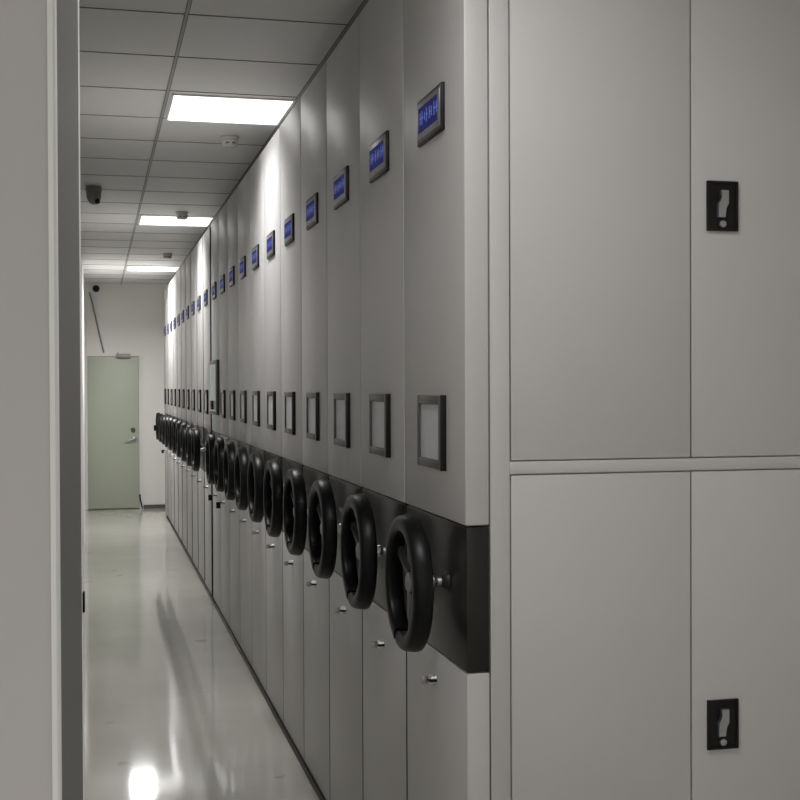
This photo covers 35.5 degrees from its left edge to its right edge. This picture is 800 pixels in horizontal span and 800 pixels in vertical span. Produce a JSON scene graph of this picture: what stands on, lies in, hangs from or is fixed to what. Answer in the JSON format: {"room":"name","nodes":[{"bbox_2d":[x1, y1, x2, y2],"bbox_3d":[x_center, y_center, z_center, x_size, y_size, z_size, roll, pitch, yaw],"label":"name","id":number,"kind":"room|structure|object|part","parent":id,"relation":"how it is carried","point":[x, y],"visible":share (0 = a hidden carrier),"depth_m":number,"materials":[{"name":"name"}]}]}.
{"room":"archive storage room","nodes":[
{"label":"archive storage room","id":0,"kind":"room"},
{"bbox_2d":[0,0,51,799],"bbox_3d":[-1.456,0.118,1.035,2.258,2.952,0.297,0,1,-14],"label":"wall","id":1,"kind":"structure","parent":0,"point":[25,519],"depth_m":1.15,"materials":[{"name":"grey paint"}]},
{"bbox_2d":[47,0,61,799],"bbox_3d":[-0.321,0.112,1.164,0.008,2.952,0.019,0,1,-14],"label":"trim","id":2,"kind":"structure","parent":1,"relation":"attached to","point":[51,4],"depth_m":1.15,"materials":[{"name":"white"}]},
{"bbox_2d":[57,0,82,799],"bbox_3d":[-0.349,0.111,1.313,0.024,2.952,0.285,0,1,-14],"label":"trim","id":3,"kind":"structure","parent":1,"relation":"attached to","point":[67,10],"depth_m":1.30,"materials":[{"name":"grey"}]},
{"bbox_2d":[78,0,84,799],"bbox_3d":[-0.428,0.109,1.447,0.121,2.952,0.012,0,1,-14],"label":"trim","id":4,"kind":"structure","parent":1,"relation":"attached to","point":[83,592],"depth_m":1.46,"materials":[{"name":"white"}]},
{"bbox_3d":[-0.370,0.236,1.463,0.003,0.024,0.009,0,1,-14],"label":"strike plate","id":5,"kind":"part","parent":4,"relation":"part of","materials":[{"name":"black plastic"}]},
{"bbox_2d":[81,255,85,541],"bbox_3d":[-2.392,0.033,8.916,0.165,2.952,15.455,0,1,-14],"label":"wall","id":6,"kind":"structure","parent":0,"point":[82,274],"depth_m":13.82,"materials":[{"name":"white paint"}]},
{"bbox_2d":[85,283,167,509],"bbox_3d":[-2.937,-0.051,16.658,2.435,2.952,0.150,0,1,-14],"label":"wall","id":7,"kind":"structure","parent":0,"point":[130,317],"depth_m":16.47,"materials":[{"name":"white paint"}]},
{"bbox_2d":[93,285,99,291],"bbox_3d":[-3.959,-1.452,16.283,0.090,0.090,0.068,0,1,-14],"label":"security camera","id":8,"kind":"object","parent":7,"relation":"attached to","point":[96,288],"visible":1,"depth_m":16.27,"materials":[{"name":"black plastic"}]},
{"bbox_2d":[89,292,104,352],"bbox_3d":[-3.958,-1.009,16.309,0.200,0.802,0.024,0,1,-14],"label":"cable","id":9,"kind":"object","parent":7,"relation":"attached to","point":[89,292],"visible":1,"depth_m":16.30,"materials":[{"name":"grey plastic"}]},
{"bbox_2d":[87,353,139,508],"bbox_3d":[-3.742,0.400,16.337,0.653,2.038,0.098,0,1,-14],"label":"door","id":10,"kind":"structure","parent":7,"relation":"in","point":[113,381],"depth_m":16.34,"materials":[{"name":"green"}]},
{"bbox_3d":[-3.526,0.515,16.370,0.150,0.068,0.052,0,1,-14],"label":"handle","id":11,"kind":"part","parent":10,"relation":"part of","materials":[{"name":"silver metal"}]},
{"bbox_2d":[85,352,141,509],"bbox_3d":[-3.752,0.401,16.372,0.709,2.060,0.030,0,1,-14],"label":"trim","id":12,"kind":"structure","parent":7,"relation":"attached to","point":[139,353],"depth_m":16.31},
{"bbox_2d":[144,504,164,507],"bbox_3d":[-3.236,1.405,16.517,0.300,0.045,0.012,0,1,-14],"label":"baseboard","id":13,"kind":"structure","parent":7,"relation":"attached to","point":[159,505],"depth_m":16.51,"materials":[{"name":"grey"}]},
{"bbox_2d":[83,508,325,799],"bbox_3d":[-1.578,1.583,6.531,5.000,0.100,20.605,0,1,-14],"label":"floor","id":14,"kind":"structure","parent":0,"point":[174,710],"depth_m":6.63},
{"bbox_2d":[154,287,167,514],"bbox_3d":[-2.451,0.017,15.627,1.238,2.795,0.592,0,1,-14],"label":"shelving unit","id":15,"kind":"object","parent":14,"relation":"on","point":[165,290],"visible":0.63,"depth_m":15.46,"materials":[{"name":"grey metal"}]},
{"bbox_3d":[-2.882,-0.605,15.518,0.060,1.545,0.587,0,1,-14],"label":"panel","id":16,"kind":"part","parent":15,"relation":"part of","materials":[{"name":"grey metal"}]},
{"bbox_3d":[-2.875,0.966,15.536,0.057,0.902,0.587,0,1,-14],"label":"panel","id":17,"kind":"part","parent":15,"relation":"part of","materials":[{"name":"grey metal"}]},
{"bbox_2d":[158,283,170,520],"bbox_3d":[-2.283,0.023,14.989,1.212,2.795,0.592,0,1,-14],"label":"shelving unit","id":18,"kind":"object","parent":14,"relation":"on","point":[168,286],"visible":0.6,"depth_m":14.80,"materials":[{"name":"grey metal"}]},
{"bbox_3d":[-2.727,-0.599,14.877,0.060,1.545,0.587,0,1,-14],"label":"panel","id":19,"kind":"part","parent":18,"relation":"part of","materials":[{"name":"grey metal"}]},
{"bbox_3d":[-2.719,0.973,14.895,0.057,0.902,0.587,0,1,-14],"label":"panel","id":20,"kind":"part","parent":18,"relation":"part of","materials":[{"name":"grey metal"}]},
{"bbox_2d":[161,279,174,527],"bbox_3d":[-2.127,0.030,14.347,1.212,2.795,0.592,0,1,-14],"label":"shelving unit","id":21,"kind":"object","parent":14,"relation":"on","point":[172,455],"visible":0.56,"depth_m":14.12,"materials":[{"name":"grey metal"}]},
{"bbox_3d":[-2.571,-0.592,14.236,0.060,1.545,0.587,0,1,-14],"label":"panel","id":22,"kind":"part","parent":21,"relation":"part of","materials":[{"name":"grey metal"}]},
{"bbox_3d":[-2.563,0.979,14.254,0.057,0.902,0.587,0,1,-14],"label":"panel","id":23,"kind":"part","parent":21,"relation":"part of","materials":[{"name":"grey metal"}]},
{"bbox_2d":[164,273,178,534],"bbox_3d":[-1.971,0.037,13.706,1.212,2.795,0.592,0,1,-14],"label":"shelving unit","id":24,"kind":"object","parent":14,"relation":"on","point":[175,276],"visible":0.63,"depth_m":13.50,"materials":[{"name":"grey metal"}]},
{"bbox_3d":[-2.414,-0.586,13.594,0.060,1.545,0.587,0,1,-14],"label":"panel","id":25,"kind":"part","parent":24,"relation":"part of","materials":[{"name":"grey metal"}]},
{"bbox_3d":[-2.407,0.986,13.612,0.057,0.902,0.587,0,1,-14],"label":"panel","id":26,"kind":"part","parent":24,"relation":"part of","materials":[{"name":"grey metal"}]},
{"bbox_2d":[168,267,182,541],"bbox_3d":[-1.815,0.043,13.065,1.212,2.795,0.592,0,1,-14],"label":"shelving unit","id":27,"kind":"object","parent":14,"relation":"on","point":[179,342],"visible":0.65,"depth_m":12.85,"materials":[{"name":"grey metal"}]},
{"bbox_3d":[-2.259,-0.579,12.953,0.060,1.545,0.587,0,1,-14],"label":"panel","id":28,"kind":"part","parent":27,"relation":"part of","materials":[{"name":"grey metal"}]},
{"bbox_3d":[-2.251,0.992,12.971,0.057,0.902,0.587,0,1,-14],"label":"panel","id":29,"kind":"part","parent":27,"relation":"part of","materials":[{"name":"grey metal"}]},
{"bbox_2d":[171,261,187,550],"bbox_3d":[-1.659,0.050,12.424,1.212,2.795,0.592,0,1,-14],"label":"shelving unit","id":30,"kind":"object","parent":14,"relation":"on","point":[183,267],"visible":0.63,"depth_m":12.22,"materials":[{"name":"grey metal"}]},
{"bbox_3d":[-2.103,-0.572,12.312,0.060,1.545,0.587,0,1,-14],"label":"panel","id":31,"kind":"part","parent":30,"relation":"part of","materials":[{"name":"grey metal"}]},
{"bbox_3d":[-2.095,0.999,12.330,0.057,0.902,0.587,0,1,-14],"label":"panel","id":32,"kind":"part","parent":30,"relation":"part of","materials":[{"name":"grey metal"}]},
{"bbox_2d":[175,253,192,559],"bbox_3d":[-1.503,0.056,11.782,1.212,2.795,0.592,0,1,-14],"label":"shelving unit","id":33,"kind":"object","parent":14,"relation":"on","point":[188,260],"visible":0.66,"depth_m":11.57,"materials":[{"name":"grey metal"}]},
{"bbox_3d":[-1.946,-0.566,11.671,0.060,1.545,0.587,0,1,-14],"label":"panel","id":34,"kind":"part","parent":33,"relation":"part of","materials":[{"name":"grey metal"}]},
{"bbox_3d":[-1.939,1.006,11.688,0.057,0.902,0.587,0,1,-14],"label":"panel","id":35,"kind":"part","parent":33,"relation":"part of","materials":[{"name":"grey metal"}]},
{"bbox_2d":[180,246,198,569],"bbox_3d":[-1.347,0.063,11.141,1.212,2.795,0.592,0,1,-14],"label":"shelving unit","id":36,"kind":"object","parent":14,"relation":"on","point":[194,475],"visible":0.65,"depth_m":10.94,"materials":[{"name":"grey metal"}]},
{"bbox_3d":[-1.790,-0.559,11.029,0.060,1.545,0.587,0,1,-14],"label":"panel","id":37,"kind":"part","parent":36,"relation":"part of","materials":[{"name":"grey metal"}]},
{"bbox_3d":[-1.783,1.012,11.047,0.057,0.902,0.587,0,1,-14],"label":"panel","id":38,"kind":"part","parent":36,"relation":"part of","materials":[{"name":"grey metal"}]},
{"bbox_2d":[185,236,204,581],"bbox_3d":[-1.191,0.070,10.500,1.212,2.795,0.592,0,1,-14],"label":"shelving unit","id":39,"kind":"object","parent":14,"relation":"on","point":[199,247],"visible":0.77,"depth_m":10.29,"materials":[{"name":"grey metal"}]},
{"bbox_3d":[-1.635,-0.553,10.388,0.060,1.545,0.587,0,1,-14],"label":"panel","id":40,"kind":"part","parent":39,"relation":"part of","materials":[{"name":"grey metal"}]},
{"bbox_3d":[-1.629,0.394,10.399,0.057,0.344,0.586,0,1,-14],"label":"control panel","id":41,"kind":"part","parent":39,"relation":"part of","materials":[{"name":"black"}]},
{"bbox_3d":[-1.627,1.019,10.406,0.057,0.902,0.587,0,1,-14],"label":"panel","id":42,"kind":"part","parent":39,"relation":"part of","materials":[{"name":"grey metal"}]},
{"bbox_2d":[191,226,212,594],"bbox_3d":[-1.035,0.076,9.858,1.212,2.795,0.592,0,1,-14],"label":"shelving unit","id":43,"kind":"object","parent":14,"relation":"on","point":[207,331],"visible":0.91,"depth_m":9.64,"materials":[{"name":"grey metal"}]},
{"bbox_3d":[-1.478,-0.546,9.747,0.060,1.545,0.587,0,1,-14],"label":"panel","id":44,"kind":"part","parent":43,"relation":"part of","materials":[{"name":"grey metal"}]},
{"bbox_3d":[-1.473,0.400,9.758,0.057,0.344,0.586,0,1,-14],"label":"control panel","id":45,"kind":"part","parent":43,"relation":"part of","materials":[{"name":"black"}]},
{"bbox_3d":[-1.471,1.025,9.765,0.057,0.902,0.587,0,1,-14],"label":"panel","id":46,"kind":"part","parent":43,"relation":"part of","materials":[{"name":"grey metal"}]},
{"bbox_2d":[208,213,220,609],"bbox_3d":[-0.832,0.083,9.167,1.146,2.795,0.592,0,1,-14],"label":"shelving unit","id":47,"kind":"object","parent":14,"relation":"on","point":[214,364],"visible":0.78,"depth_m":8.99,"materials":[{"name":"grey metal"}]},
{"bbox_2d":[210,364,215,411],"bbox_3d":[-1.354,-0.088,9.037,0.004,0.335,0.463,0,1,-14],"label":"screen","id":48,"kind":"object","parent":47,"relation":"on","point":[212,366],"depth_m":8.98,"materials":[{"name":"grey plastic"}]},
{"bbox_2d":[209,360,218,414],"bbox_3d":[-1.340,-0.091,9.022,0.020,0.390,0.543,0,1,-14],"label":"monitor","id":49,"kind":"object","parent":47,"relation":"on","point":[214,364],"depth_m":8.88,"materials":[{"name":"grey metal"}]},
{"bbox_3d":[-1.308,-0.539,9.047,0.060,1.545,0.587,0,1,-14],"label":"panel","id":50,"kind":"part","parent":47,"relation":"part of","materials":[{"name":"grey metal"}]},
{"bbox_3d":[-1.303,0.408,9.058,0.057,0.344,0.586,0,1,-14],"label":"control panel","id":51,"kind":"part","parent":47,"relation":"part of","materials":[{"name":"black"}]},
{"bbox_3d":[-1.301,1.032,9.065,0.057,0.902,0.587,0,1,-14],"label":"panel","id":52,"kind":"part","parent":47,"relation":"part of","materials":[{"name":"grey metal"}]},
{"bbox_2d":[206,202,229,625],"bbox_3d":[-0.723,0.089,8.576,1.212,2.795,0.592,0,1,-14],"label":"shelving unit","id":53,"kind":"object","parent":14,"relation":"on","point":[223,504],"visible":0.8,"depth_m":8.40,"materials":[{"name":"grey metal"}]},
{"bbox_3d":[-1.167,-0.533,8.464,0.060,1.545,0.587,0,1,-14],"label":"panel","id":54,"kind":"part","parent":53,"relation":"part of","materials":[{"name":"grey metal"}]},
{"bbox_3d":[-1.161,0.414,8.475,0.057,0.344,0.586,0,1,-14],"label":"control panel","id":55,"kind":"part","parent":53,"relation":"part of","materials":[{"name":"black"}]},
{"bbox_3d":[-1.159,1.038,8.482,0.057,0.902,0.587,0,1,-14],"label":"panel","id":56,"kind":"part","parent":53,"relation":"part of","materials":[{"name":"grey metal"}]},
{"bbox_2d":[214,187,239,643],"bbox_3d":[-0.581,0.095,7.993,1.212,2.795,0.592,0,1,-14],"label":"shelving unit","id":57,"kind":"object","parent":14,"relation":"on","point":[232,203],"visible":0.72,"depth_m":7.84,"materials":[{"name":"grey metal"}]},
{"bbox_3d":[-1.025,-0.527,7.881,0.060,1.545,0.587,0,1,-14],"label":"panel","id":58,"kind":"part","parent":57,"relation":"part of","materials":[{"name":"grey metal"}]},
{"bbox_3d":[-1.020,0.420,7.892,0.057,0.344,0.586,0,1,-14],"label":"control panel","id":59,"kind":"part","parent":57,"relation":"part of","materials":[{"name":"black"}]},
{"bbox_3d":[-1.017,1.044,7.899,0.057,0.902,0.587,0,1,-14],"label":"panel","id":60,"kind":"part","parent":57,"relation":"part of","materials":[{"name":"grey metal"}]},
{"bbox_2d":[223,171,251,665],"bbox_3d":[-0.439,0.101,7.410,1.212,2.795,0.592,0,1,-14],"label":"shelving unit","id":61,"kind":"object","parent":14,"relation":"on","point":[245,522],"visible":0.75,"depth_m":7.22,"materials":[{"name":"grey metal"}]},
{"bbox_3d":[-0.921,-0.770,7.276,0.002,0.094,0.218,0,1,-14],"label":"display trim","id":62,"kind":"part","parent":61,"relation":"part of","materials":[{"name":"silver metal"}]},
{"bbox_3d":[-0.883,-0.521,7.298,0.060,1.545,0.587,0,1,-14],"label":"panel","id":63,"kind":"part","parent":61,"relation":"part of","materials":[{"name":"grey metal"}]},
{"bbox_3d":[-0.878,0.425,7.309,0.057,0.344,0.586,0,1,-14],"label":"control panel","id":64,"kind":"part","parent":61,"relation":"part of","materials":[{"name":"black"}]},
{"bbox_3d":[-0.875,1.050,7.316,0.057,0.902,0.587,0,1,-14],"label":"panel","id":65,"kind":"part","parent":61,"relation":"part of","materials":[{"name":"grey metal"}]},
{"bbox_2d":[166,516,324,799],"bbox_3d":[-1.358,1.497,9.169,0.016,0.012,12.770,0,1,-14],"label":"rail","id":66,"kind":"object","parent":14,"relation":"on","point":[303,765],"visible":1,"depth_m":6.49,"materials":[{"name":"grey metal"}]},
{"bbox_2d":[234,151,266,691],"bbox_3d":[-0.297,0.107,6.827,1.212,2.795,0.592,0,1,-14],"label":"shelving unit","id":67,"kind":"object","parent":14,"relation":"on","point":[256,186],"visible":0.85,"depth_m":6.66,"materials":[{"name":"grey metal"}]},
{"bbox_3d":[-0.779,-0.764,6.693,0.002,0.094,0.218,0,1,-14],"label":"display trim","id":68,"kind":"part","parent":67,"relation":"part of","materials":[{"name":"silver metal"}]},
{"bbox_3d":[-0.741,-0.515,6.715,0.060,1.545,0.587,0,1,-14],"label":"panel","id":69,"kind":"part","parent":67,"relation":"part of","materials":[{"name":"grey metal"}]},
{"bbox_3d":[-0.736,0.431,6.726,0.057,0.344,0.586,0,1,-14],"label":"control panel","id":70,"kind":"part","parent":67,"relation":"part of","materials":[{"name":"black plastic"}]},
{"bbox_3d":[-0.734,1.056,6.733,0.057,0.902,0.587,0,1,-14],"label":"panel","id":71,"kind":"part","parent":67,"relation":"part of","materials":[{"name":"grey metal"}]},
{"bbox_2d":[247,127,283,722],"bbox_3d":[-0.155,0.113,6.244,1.212,2.795,0.592,0,1,-14],"label":"shelving unit","id":72,"kind":"object","parent":14,"relation":"on","point":[271,152],"visible":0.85,"depth_m":6.07,"materials":[{"name":"grey metal"}]},
{"bbox_3d":[-0.637,-0.758,6.110,0.002,0.094,0.218,0,1,-14],"label":"display trim","id":73,"kind":"part","parent":72,"relation":"part of","materials":[{"name":"silver metal"}]},
{"bbox_3d":[-0.599,-0.509,6.132,0.060,1.545,0.587,0,1,-14],"label":"panel","id":74,"kind":"part","parent":72,"relation":"part of","materials":[{"name":"grey metal"}]},
{"bbox_3d":[-0.594,0.438,6.143,0.057,0.344,0.586,0,1,-14],"label":"control panel","id":75,"kind":"part","parent":72,"relation":"part of","materials":[{"name":"black"}]},
{"bbox_3d":[-0.592,1.062,6.150,0.057,0.902,0.587,0,1,-14],"label":"panel","id":76,"kind":"part","parent":72,"relation":"part of","materials":[{"name":"grey metal"}]},
{"bbox_2d":[263,98,303,758],"bbox_3d":[-0.014,0.119,5.661,1.212,2.795,0.592,0,1,-14],"label":"shelving unit","id":77,"kind":"object","parent":14,"relation":"on","point":[290,129],"visible":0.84,"depth_m":5.49,"materials":[{"name":"grey metal"}]},
{"bbox_3d":[-0.495,-0.752,5.527,0.002,0.094,0.218,0,1,-14],"label":"display trim","id":78,"kind":"part","parent":77,"relation":"part of","materials":[{"name":"silver metal"}]},
{"bbox_3d":[-0.458,-0.503,5.549,0.060,1.545,0.587,0,1,-14],"label":"panel","id":79,"kind":"part","parent":77,"relation":"part of","materials":[{"name":"grey metal"}]},
{"bbox_3d":[-0.452,0.444,5.560,0.057,0.344,0.586,0,1,-14],"label":"control panel","id":80,"kind":"part","parent":77,"relation":"part of","materials":[{"name":"black"}]},
{"bbox_3d":[-0.450,1.069,5.567,0.057,0.902,0.587,0,1,-14],"label":"panel","id":81,"kind":"part","parent":77,"relation":"part of","materials":[{"name":"grey metal"}]},
{"bbox_2d":[283,62,329,799],"bbox_3d":[0.128,0.125,5.078,1.212,2.795,0.592,0,1,-14],"label":"shelving unit","id":82,"kind":"object","parent":14,"relation":"on","point":[297,484],"visible":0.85,"depth_m":4.92,"materials":[{"name":"grey metal"}]},
{"bbox_3d":[-0.353,-0.746,4.944,0.002,0.094,0.218,0,1,-14],"label":"display trim","id":83,"kind":"part","parent":82,"relation":"part of","materials":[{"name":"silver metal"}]},
{"bbox_3d":[-0.316,-0.497,4.966,0.060,1.545,0.587,0,1,-14],"label":"panel","id":84,"kind":"part","parent":82,"relation":"part of","materials":[{"name":"grey metal"}]},
{"bbox_3d":[-0.311,0.450,4.977,0.057,0.344,0.586,0,1,-14],"label":"control panel","id":85,"kind":"part","parent":82,"relation":"part of","materials":[{"name":"black"}]},
{"bbox_3d":[-0.308,1.074,4.984,0.057,0.902,0.587,0,1,-14],"label":"panel","id":86,"kind":"part","parent":82,"relation":"part of","materials":[{"name":"grey metal"}]},
{"bbox_2d":[308,15,363,799],"bbox_3d":[0.270,0.131,4.495,1.212,2.795,0.592,0,1,-14],"label":"shelving unit","id":87,"kind":"object","parent":14,"relation":"on","point":[327,498],"visible":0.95,"depth_m":4.32,"materials":[{"name":"grey metal"}]},
{"bbox_3d":[-0.212,-0.740,4.361,0.002,0.094,0.218,0,1,-14],"label":"display trim","id":88,"kind":"part","parent":87,"relation":"part of","materials":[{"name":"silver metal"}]},
{"bbox_3d":[-0.174,-0.491,4.383,0.060,1.545,0.587,0,1,-14],"label":"panel","id":89,"kind":"part","parent":87,"relation":"part of","materials":[{"name":"grey metal"}]},
{"bbox_3d":[-0.169,0.456,4.394,0.057,0.344,0.586,0,1,-14],"label":"control panel","id":90,"kind":"part","parent":87,"relation":"part of","materials":[{"name":"black"}]},
{"bbox_3d":[-0.166,1.080,4.401,0.057,0.902,0.587,0,1,-14],"label":"panel","id":91,"kind":"part","parent":87,"relation":"part of","materials":[{"name":"grey metal"}]},
{"bbox_2d":[340,0,408,799],"bbox_3d":[0.412,0.137,3.912,1.212,2.795,0.592,0,1,-14],"label":"shelving unit","id":92,"kind":"object","parent":14,"relation":"on","point":[382,499],"visible":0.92,"depth_m":3.74,"materials":[{"name":"grey metal"}]},
{"bbox_3d":[-0.070,-0.734,3.778,0.002,0.094,0.218,0,1,-14],"label":"display trim","id":93,"kind":"part","parent":92,"relation":"part of","materials":[{"name":"silver metal"}]},
{"bbox_3d":[-0.032,-0.485,3.800,0.060,1.545,0.587,0,1,-14],"label":"panel","id":94,"kind":"part","parent":92,"relation":"part of","materials":[{"name":"grey metal"}]},
{"bbox_3d":[-0.027,0.461,3.811,0.057,0.344,0.586,0,1,-14],"label":"control panel","id":95,"kind":"part","parent":92,"relation":"part of","materials":[{"name":"black metal"}]},
{"bbox_3d":[-0.025,1.086,3.818,0.057,0.902,0.587,0,1,-14],"label":"panel","id":96,"kind":"part","parent":92,"relation":"part of","materials":[{"name":"grey metal"}]},
{"bbox_2d":[384,0,799,799],"bbox_3d":[0.554,0.143,3.326,1.212,2.795,0.599,0,1,-14],"label":"shelving unit","id":97,"kind":"object","parent":14,"relation":"on","point":[600,527],"visible":1,"depth_m":3.04,"materials":[{"name":"grey metal"}]},
{"bbox_3d":[0.072,-0.728,3.196,0.002,0.094,0.218,0,1,-14],"label":"display trim","id":98,"kind":"part","parent":97,"relation":"part of","materials":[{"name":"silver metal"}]},
{"bbox_3d":[0.110,-0.479,3.217,0.060,1.545,0.587,0,1,-14],"label":"panel","id":99,"kind":"part","parent":97,"relation":"part of","materials":[{"name":"grey metal"}]},
{"bbox_3d":[0.115,0.467,3.228,0.057,0.344,0.586,0,1,-14],"label":"control panel","id":100,"kind":"part","parent":97,"relation":"part of","materials":[{"name":"black metal"}]},
{"bbox_3d":[0.117,1.092,3.235,0.057,0.902,0.587,0,1,-14],"label":"panel","id":101,"kind":"part","parent":97,"relation":"part of","materials":[{"name":"grey metal"}]},
{"bbox_3d":[0.484,-0.530,3.012,0.463,1.344,0.011,0,1,-14],"label":"door","id":102,"kind":"part","parent":97,"relation":"part of","materials":[{"name":"grey metal"}]},
{"bbox_3d":[0.489,0.804,3.027,0.463,1.254,0.011,0,1,-14],"label":"door","id":103,"kind":"part","parent":97,"relation":"part of","materials":[{"name":"grey metal"}]},
{"bbox_3d":[0.794,-0.478,3.079,0.084,0.123,0.008,0,1,-14],"label":"handle","id":104,"kind":"part","parent":97,"relation":"part of","materials":[{"name":"black plastic"}]},
{"bbox_3d":[0.799,0.797,3.089,0.027,0.066,0.010,0,1,-14],"label":"latch lever","id":105,"kind":"part","parent":97,"relation":"part of","materials":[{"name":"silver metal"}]},
{"bbox_3d":[0.799,0.802,3.093,0.084,0.123,0.008,0,1,-14],"label":"handle","id":106,"kind":"part","parent":97,"relation":"part of","materials":[{"name":"black plastic"}]},
{"bbox_3d":[0.794,-0.482,3.075,0.027,0.066,0.010,0,1,-14],"label":"latch lever","id":107,"kind":"part","parent":97,"relation":"part of","materials":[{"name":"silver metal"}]},
{"bbox_3d":[0.942,0.802,3.137,0.460,1.254,0.011,0,1,-14],"label":"door","id":108,"kind":"part","parent":97,"relation":"part of","materials":[{"name":"grey metal"}]},
{"bbox_3d":[0.936,-0.533,3.122,0.460,1.344,0.011,0,1,-14],"label":"door","id":109,"kind":"part","parent":97,"relation":"part of","materials":[{"name":"grey metal"}]},
{"bbox_2d":[79,0,363,284],"bbox_3d":[-1.589,-1.468,6.497,5.000,0.098,20.605,0,1,-14],"label":"ceiling","id":110,"kind":"structure","parent":0,"point":[100,30],"depth_m":5.74,"materials":[{"name":"metal"}]},
{"bbox_2d":[85,185,101,204],"bbox_3d":[-2.062,-1.376,8.418,0.108,0.121,0.108,0,1,-14],"label":"security camera","id":111,"kind":"object","parent":110,"relation":"attached to","point":[93,193],"visible":1,"depth_m":8.38,"materials":[{"name":"grey plastic"}]},
{"bbox_2d":[126,265,179,271],"bbox_3d":[-2.815,-1.495,14.223,0.576,0.008,0.576,0,1,-14],"label":"recessed light","id":112,"kind":"object","parent":110,"relation":"in","point":[129,267],"visible":1,"depth_m":14.20,"materials":[{"name":"white plastic"}]},
{"bbox_2d":[127,266,177,270],"bbox_3d":[-2.815,-1.496,14.223,0.552,0.004,0.552,0,1,-14],"label":"diffuser","id":113,"kind":"object","parent":112,"relation":"attached to","point":[129,268],"depth_m":14.19,"materials":[{"name":"white plastic"}]},
{"bbox_2d":[162,253,171,258],"bbox_3d":[-2.352,-1.454,12.638,0.100,0.057,0.100,0,1,-14],"label":"smoke detector","id":114,"kind":"object","parent":110,"relation":"attached to","point":[165,255],"visible":1,"depth_m":12.60,"materials":[{"name":"grey plastic"}]},
{"bbox_2d":[138,215,213,226],"bbox_3d":[-1.823,-1.453,10.143,0.576,0.008,0.576,0,1,-14],"label":"recessed light","id":115,"kind":"object","parent":110,"relation":"in","point":[160,220],"visible":0.93,"depth_m":10.16,"materials":[{"name":"white plastic"}]},
{"bbox_2d":[175,211,188,219],"bbox_3d":[-1.685,-1.423,9.662,0.100,0.057,0.100,0,1,-14],"label":"smoke detector","id":116,"kind":"object","parent":110,"relation":"attached to","point":[180,215],"visible":1,"depth_m":9.62,"materials":[{"name":"grey plastic"}]},
{"bbox_2d":[79,0,368,284],"bbox_3d":[-1.589,-1.417,6.497,4.600,0.003,20.205,0,1,-14],"label":"trim","id":117,"kind":"structure","parent":110,"relation":"attached to","point":[188,0],"depth_m":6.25,"materials":[{"name":"grey metal"}]},
{"bbox_2d":[220,135,238,147],"bbox_3d":[-0.920,-1.394,6.760,0.100,0.057,0.100,0,1,-14],"label":"smoke detector","id":118,"kind":"object","parent":110,"relation":"attached to","point":[228,141],"visible":1,"depth_m":6.72,"materials":[{"name":"grey plastic"}]},
{"bbox_2d":[165,93,295,125],"bbox_3d":[-0.837,-1.411,6.091,0.576,0.008,0.576,0,1,-14],"label":"recessed light","id":119,"kind":"object","parent":110,"relation":"in","point":[182,107],"visible":1,"depth_m":6.07,"materials":[{"name":"white plastic"}]}
]}

